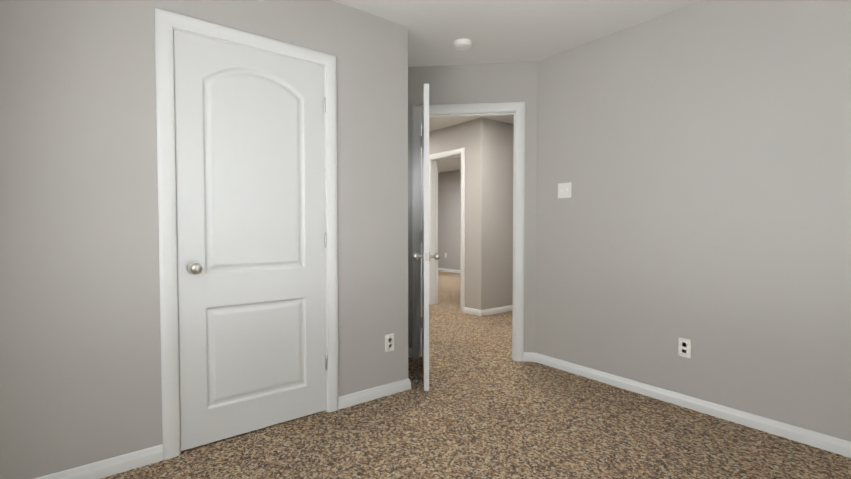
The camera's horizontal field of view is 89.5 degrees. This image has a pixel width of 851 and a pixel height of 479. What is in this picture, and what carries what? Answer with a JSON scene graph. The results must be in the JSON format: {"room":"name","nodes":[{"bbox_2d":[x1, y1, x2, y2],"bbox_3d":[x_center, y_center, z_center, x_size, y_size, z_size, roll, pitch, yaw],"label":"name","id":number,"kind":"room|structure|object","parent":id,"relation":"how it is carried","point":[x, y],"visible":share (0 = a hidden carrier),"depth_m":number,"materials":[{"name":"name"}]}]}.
{"room":"empty bedroom","nodes":[
{"label":"empty bedroom","id":0,"kind":"room"},
{"bbox_2d":[0,0,407,478],"bbox_3d":[-1.217,-0.175,2.116,2.700,2.440,0.120,-1,2,-38],"label":"wall","id":1,"kind":"structure","parent":0,"point":[80,359],"depth_m":1.91,"materials":[{"name":"beige paint"}]},
{"bbox_2d":[154,8,338,459],"bbox_3d":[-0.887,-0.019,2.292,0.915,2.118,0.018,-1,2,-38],"label":"door frame","id":2,"kind":"structure","parent":1,"relation":"attached to","point":[166,22],"depth_m":2.05,"materials":[{"name":"white paint"}]},
{"bbox_2d":[173,30,327,450],"bbox_3d":[-0.906,0.013,2.316,0.778,2.030,0.184,-1,2,-38],"label":"closet door","id":3,"kind":"structure","parent":1,"relation":"in","point":[249,154],"depth_m":2.27,"materials":[{"name":"white paint"}]},
{"bbox_2d":[385,333,393,351],"bbox_3d":[-0.235,0.681,2.830,0.070,0.114,0.008,-1,2,-38],"label":"outlet","id":4,"kind":"object","parent":1,"relation":"attached to","point":[389,342],"visible":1,"depth_m":2.83,"materials":[{"name":"white plastic"}]},
{"bbox_2d":[34,348,850,478],"bbox_3d":[0.040,1.028,1.498,3.870,0.073,3.768,-1,2,-38],"label":"baseboard","id":5,"kind":"structure","parent":1,"relation":"attached to","point":[120,463],"depth_m":2.42,"materials":[{"name":"white paint"}]},
{"bbox_2d":[438,170,460,269],"bbox_3d":[1.329,-0.402,9.580,0.120,2.440,5.745,-1,2,-38],"label":"wall","id":6,"kind":"structure","parent":0,"point":[449,213],"depth_m":10.43,"materials":[{"name":"beige paint"}]},
{"bbox_2d":[438,268,459,272],"bbox_3d":[1.277,0.782,9.575,0.014,0.073,5.745,-1,2,-38],"label":"baseboard","id":7,"kind":"structure","parent":6,"relation":"attached to","point":[449,270],"depth_m":10.45,"materials":[{"name":"white paint"}]},
{"bbox_2d":[429,117,488,309],"bbox_3d":[-1.074,-0.342,7.622,0.120,2.440,5.865,-1,2,-38],"label":"wall","id":8,"kind":"structure","parent":0,"point":[472,137],"depth_m":5.37,"materials":[{"name":"beige paint"}]},
{"bbox_2d":[429,147,464,311],"bbox_3d":[0.317,-0.127,5.853,0.157,2.118,0.765,-1,2,-38],"label":"door frame","id":9,"kind":"structure","parent":8,"relation":"attached to","point":[461,151],"depth_m":6.05,"materials":[{"name":"white paint"}]},
{"bbox_2d":[464,307,479,315],"bbox_3d":[0.589,0.909,5.428,0.014,0.073,0.290,-1,2,-38],"label":"baseboard","id":10,"kind":"structure","parent":8,"relation":"attached to","point":[466,310],"depth_m":5.43,"materials":[{"name":"white paint"}]},
{"bbox_2d":[408,61,536,352],"bbox_3d":[0.339,-0.221,3.626,1.249,2.440,0.120,0,2,7],"label":"wall","id":11,"kind":"structure","parent":0,"point":[486,83],"depth_m":3.52,"materials":[{"name":"beige paint"}]},
{"bbox_2d":[413,84,439,390],"bbox_3d":[-0.002,-0.015,3.221,0.184,2.030,0.788,0,2,-1],"label":"bedroom door","id":12,"kind":"structure","parent":11,"relation":"in","point":[425,256],"depth_m":2.85,"materials":[{"name":"white paint"}]},
{"bbox_2d":[412,102,524,360],"bbox_3d":[0.356,-0.060,3.628,0.925,2.118,0.157,0,2,7],"label":"door frame","id":13,"kind":"structure","parent":11,"relation":"attached to","point":[518,108],"depth_m":3.54,"materials":[{"name":"white paint"}]},
{"bbox_2d":[101,271,850,478],"bbox_3d":[-0.288,1.003,5.508,8.900,0.120,10.825,-1,2,-38],"label":"floor","id":14,"kind":"structure","parent":0,"point":[486,406],"depth_m":2.26,"materials":[{"name":"carpet"}]},
{"bbox_2d":[488,119,513,308],"bbox_3d":[2.075,-0.306,6.441,3.380,2.440,0.120,-1,2,-38],"label":"wall","id":15,"kind":"structure","parent":0,"point":[500,218],"depth_m":5.49,"materials":[{"name":"beige paint"}]},
{"bbox_2d":[480,305,512,315],"bbox_3d":[2.064,0.879,6.383,3.514,0.073,0.014,-1,2,-38],"label":"baseboard","id":16,"kind":"structure","parent":15,"relation":"attached to","point":[491,311],"depth_m":5.47,"materials":[{"name":"white paint"}]},
{"bbox_2d":[333,0,702,172],"bbox_3d":[-0.288,-1.556,5.430,8.900,0.120,10.825,-1,2,-38],"label":"ceiling","id":17,"kind":"structure","parent":0,"point":[501,31],"depth_m":2.83,"materials":[{"name":"white paint"}]},
{"bbox_2d":[453,38,471,49],"bbox_3d":[0.268,-1.406,3.109,0.140,0.039,0.140,-1,2,-38],"label":"smoke detector","id":18,"kind":"object","parent":17,"relation":"attached to","point":[462,44],"visible":1,"depth_m":3.07,"materials":[{"name":"white plastic"}]},
{"bbox_2d":[535,0,850,441],"bbox_3d":[1.845,-0.183,2.391,0.120,2.440,3.005,-1,2,-38],"label":"wall","id":19,"kind":"structure","parent":0,"point":[698,155],"depth_m":2.52,"materials":[{"name":"beige paint"}]},
{"bbox_2d":[558,182,571,197],"bbox_3d":[1.057,-0.375,3.278,0.020,0.115,0.116,-1,2,-38],"label":"light switch","id":20,"kind":"object","parent":19,"relation":"attached to","point":[564,190],"visible":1,"depth_m":3.28,"materials":[{"name":"white plastic"}]},
{"bbox_2d":[678,338,690,357],"bbox_3d":[1.591,0.666,2.638,0.008,0.114,0.070,-1,2,-38],"label":"outlet","id":21,"kind":"object","parent":19,"relation":"attached to","point":[684,347],"visible":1,"depth_m":2.63,"materials":[{"name":"white plastic"}]}
]}

